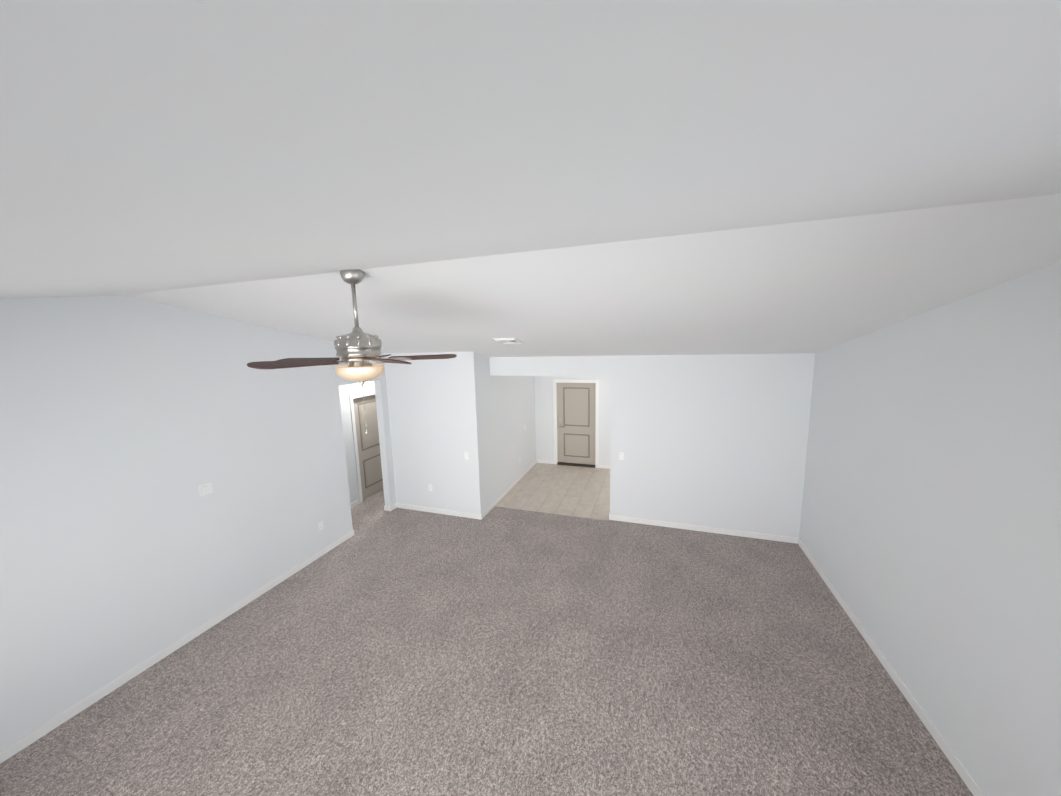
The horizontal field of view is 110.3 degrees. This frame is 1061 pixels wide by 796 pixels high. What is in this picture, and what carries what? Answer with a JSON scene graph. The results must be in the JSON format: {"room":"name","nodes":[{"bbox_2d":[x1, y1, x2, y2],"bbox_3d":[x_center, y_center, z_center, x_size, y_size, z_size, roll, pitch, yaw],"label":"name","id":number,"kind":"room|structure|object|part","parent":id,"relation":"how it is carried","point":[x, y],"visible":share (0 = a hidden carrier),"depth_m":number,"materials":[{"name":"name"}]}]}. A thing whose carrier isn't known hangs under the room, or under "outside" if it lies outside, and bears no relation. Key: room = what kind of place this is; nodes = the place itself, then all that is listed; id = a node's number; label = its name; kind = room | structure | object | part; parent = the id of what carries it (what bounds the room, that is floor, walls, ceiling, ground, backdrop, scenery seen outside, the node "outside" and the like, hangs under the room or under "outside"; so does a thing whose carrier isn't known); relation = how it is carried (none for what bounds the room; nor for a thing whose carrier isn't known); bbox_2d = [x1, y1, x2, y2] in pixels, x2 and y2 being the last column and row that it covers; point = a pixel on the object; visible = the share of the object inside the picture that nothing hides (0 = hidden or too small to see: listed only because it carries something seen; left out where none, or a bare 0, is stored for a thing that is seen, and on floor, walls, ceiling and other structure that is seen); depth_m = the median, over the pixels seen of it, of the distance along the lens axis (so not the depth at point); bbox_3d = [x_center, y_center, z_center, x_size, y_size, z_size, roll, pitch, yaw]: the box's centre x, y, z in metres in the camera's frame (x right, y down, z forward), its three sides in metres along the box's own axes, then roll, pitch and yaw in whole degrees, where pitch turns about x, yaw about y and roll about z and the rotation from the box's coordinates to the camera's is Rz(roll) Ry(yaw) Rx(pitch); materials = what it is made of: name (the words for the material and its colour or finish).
{"room":"living room","nodes":[
{"label":"living room","id":0,"kind":"room"},
{"bbox_2d":[0,295,395,750],"bbox_3d":[-3.513,0.749,3.471,0.120,3.404,6.540,1,9,19],"label":"wall","id":1,"kind":"structure","parent":0,"point":[129,425],"depth_m":3.31,"materials":[{"name":"paint"}]},
{"bbox_2d":[0,530,354,763],"bbox_3d":[-3.561,2.462,3.241,0.017,0.085,5.273,1,9,19],"label":"baseboard","id":2,"kind":"structure","parent":1,"relation":"attached to","point":[22,743],"depth_m":3.37,"materials":[{"name":"white wood"}]},
{"bbox_2d":[198,482,212,496],"bbox_3d":[-3.339,0.938,3.799,0.010,0.115,0.116,1,9,19],"label":"light switch","id":3,"kind":"object","parent":1,"relation":"attached to","point":[205,489],"visible":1,"depth_m":3.79,"materials":[{"name":"white plastic"}]},
{"bbox_2d":[318,521,323,530],"bbox_3d":[-2.917,1.778,5.135,0.016,0.115,0.070,1,9,19],"label":"outlet","id":4,"kind":"object","parent":1,"relation":"attached to","point":[320,525],"visible":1,"depth_m":5.13,"materials":[{"name":"white plastic"}]},
{"bbox_2d":[384,506,391,510],"bbox_3d":[-2.187,1.764,7.710,0.013,0.085,2.513,1,9,19],"label":"baseboard","id":5,"kind":"structure","parent":1,"relation":"attached to","point":[388,508],"depth_m":6.51,"materials":[{"name":"white wood"}]},
{"bbox_2d":[338,381,374,503],"bbox_3d":[-3.149,0.516,6.994,0.120,2.810,4.340,1,9,19],"label":"wall","id":6,"kind":"structure","parent":0,"point":[345,391],"depth_m":6.59,"materials":[{"name":"paint"}]},
{"bbox_2d":[350,500,359,507],"bbox_3d":[-3.435,2.042,6.044,0.013,0.085,1.690,1,9,19],"label":"baseboard","id":7,"kind":"structure","parent":6,"relation":"attached to","point":[357,502],"depth_m":6.74,"materials":[{"name":"white wood"}]},
{"bbox_2d":[349,391,374,502],"bbox_3d":[-3.096,0.882,7.178,0.152,2.028,0.974,1,9,19],"label":"door frame","id":8,"kind":"structure","parent":6,"relation":"attached to","point":[355,396],"depth_m":6.73,"materials":[{"name":"white wood"}]},
{"bbox_2d":[353,395,382,498],"bbox_3d":[-3.104,0.918,7.181,0.151,1.932,0.818,1,9,19],"label":"hall door","id":9,"kind":"structure","parent":6,"relation":"in","point":[368,444],"depth_m":7.10,"materials":[{"name":"brown wood"}]},
{"bbox_2d":[384,352,483,514],"bbox_3d":[-1.630,0.598,6.235,1.685,2.798,0.120,1,9,19],"label":"wall","id":10,"kind":"structure","parent":0,"point":[434,415],"depth_m":6.15,"materials":[{"name":"paint"}]},
{"bbox_2d":[392,503,479,518],"bbox_3d":[-1.626,1.949,6.373,1.670,0.085,0.017,1,9,19],"label":"baseboard","id":11,"kind":"structure","parent":10,"relation":"attached to","point":[412,507],"depth_m":6.36,"materials":[{"name":"white wood"}]},
{"bbox_2d":[0,489,972,795],"bbox_3d":[-0.435,2.361,3.870,7.340,0.050,8.770,1,9,19],"label":"floor carpet","id":12,"kind":"object","parent":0,"point":[498,651],"visible":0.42,"depth_m":3.13,"materials":[{"name":"grey carpet"}]},
{"bbox_2d":[477,353,535,510],"bbox_3d":[-0.408,0.389,7.400,0.120,2.810,2.900,1,9,19],"label":"wall","id":13,"kind":"structure","parent":0,"point":[507,407],"depth_m":6.96,"materials":[{"name":"paint"}]},
{"bbox_2d":[480,460,535,519],"bbox_3d":[-0.332,1.747,7.517,0.015,0.085,3.033,1,9,19],"label":"baseboard","id":14,"kind":"structure","parent":13,"relation":"attached to","point":[517,480],"depth_m":7.07,"materials":[{"name":"white wood"}]},
{"bbox_2d":[0,0,1060,356],"bbox_3d":[-0.403,-0.573,2.512,6.560,0.898,7.110,1,9,19],"label":"ceiling","id":15,"kind":"structure","parent":0,"point":[540,178],"depth_m":0.57,"materials":[{"name":"paint"}]},
{"bbox_2d":[247,269,456,434],"bbox_3d":[-1.186,-0.287,2.466,1.246,1.112,1.250,1,9,19],"label":"ceiling fan","id":16,"kind":"object","parent":15,"relation":"hanging from","point":[358,348],"visible":1,"depth_m":2.37,"materials":[{"name":"silver metal"}]},
{"bbox_3d":[-1.146,-0.164,2.499,0.306,0.102,0.306,1,9,19],"label":"lamp shade","id":17,"kind":"part","parent":16,"relation":"part of","materials":[{"name":"beige glass"}]},
{"bbox_3d":[-1.141,0.085,2.543,0.018,0.352,0.023,1,9,19],"label":"pull chain","id":18,"kind":"part","parent":16,"relation":"part of","materials":[{"name":"silver metal"}]},
{"bbox_2d":[492,338,523,343],"bbox_3d":[-0.278,-0.718,4.667,0.310,0.077,0.306,1,9,19],"label":"ceiling vent","id":19,"kind":"object","parent":15,"relation":"in","point":[508,340],"visible":1,"depth_m":4.60,"materials":[{"name":"white metal"}]},
{"bbox_2d":[489,356,610,375],"bbox_3d":[0.284,-0.601,6.006,2.030,0.475,0.120,1,9,19],"label":"wall","id":20,"kind":"structure","parent":0,"point":[558,366],"depth_m":5.94,"materials":[{"name":"paint"}]},
{"bbox_2d":[495,463,609,520],"bbox_3d":[2.025,1.823,7.098,4.755,0.046,2.660,1,9,19],"label":"floor","id":21,"kind":"structure","parent":0,"point":[578,491],"depth_m":7.15,"materials":[{"name":"beige tile"}]},
{"bbox_2d":[534,376,610,464],"bbox_3d":[2.272,0.222,8.087,4.755,2.810,0.140,1,9,19],"label":"wall","id":22,"kind":"structure","parent":0,"point":[544,417],"depth_m":8.59,"materials":[{"name":"paint"}]},
{"bbox_2d":[536,459,553,463],"bbox_3d":[0.352,1.530,8.863,0.415,0.085,0.013,1,9,19],"label":"baseboard","id":23,"kind":"structure","parent":22,"relation":"attached to","point":[537,460],"depth_m":8.86,"materials":[{"name":"white wood"}]},
{"bbox_2d":[557,383,594,464],"bbox_3d":[1.076,0.595,8.580,0.902,1.912,0.160,1,9,19],"label":"front door","id":24,"kind":"structure","parent":22,"relation":"in","point":[576,421],"depth_m":8.56,"materials":[{"name":"beige wood"}]},
{"bbox_2d":[553,379,598,467],"bbox_3d":[1.062,0.577,8.553,1.058,2.036,0.172,1,9,19],"label":"door frame","id":25,"kind":"structure","parent":22,"relation":"attached to","point":[555,414],"depth_m":8.47,"materials":[{"name":"white wood"}]},
{"bbox_2d":[600,465,609,468],"bbox_3d":[3.054,1.600,7.957,3.121,0.085,0.013,1,9,19],"label":"baseboard","id":26,"kind":"structure","parent":22,"relation":"attached to","point":[601,466],"depth_m":8.40,"materials":[{"name":"white wood"}]},
{"bbox_2d":[610,353,814,537],"bbox_3d":[2.509,0.610,5.441,2.605,2.810,0.120,1,9,19],"label":"wall block","id":27,"kind":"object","parent":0,"point":[717,440],"visible":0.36,"depth_m":5.34,"materials":[{"name":"paint"}]},
{"bbox_2d":[619,452,623,459],"bbox_3d":[1.426,0.910,5.786,0.070,0.115,0.010,1,9,19],"label":"light switch","id":28,"kind":"object","parent":27,"relation":"attached to","point":[621,455],"visible":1,"depth_m":5.78,"materials":[{"name":"white plastic"}]},
{"bbox_2d":[609,513,795,542],"bbox_3d":[2.499,1.967,5.585,2.588,0.085,0.017,1,9,19],"label":"baseboard","id":29,"kind":"structure","parent":27,"relation":"attached to","point":[611,517],"depth_m":5.54,"materials":[{"name":"white wood"}]},
{"bbox_2d":[799,261,1060,795],"bbox_3d":[3.093,0.673,2.904,0.120,3.404,9.460,1,9,19],"label":"wall","id":30,"kind":"structure","parent":0,"point":[930,531],"depth_m":2.46,"materials":[{"name":"paint"}]},
{"bbox_2d":[796,538,984,795],"bbox_3d":[2.658,2.503,1.956,0.013,0.085,6.870,1,9,19],"label":"baseboard","id":31,"kind":"structure","parent":30,"relation":"attached to","point":[956,763],"depth_m":2.94,"materials":[{"name":"white wood"}]}
]}

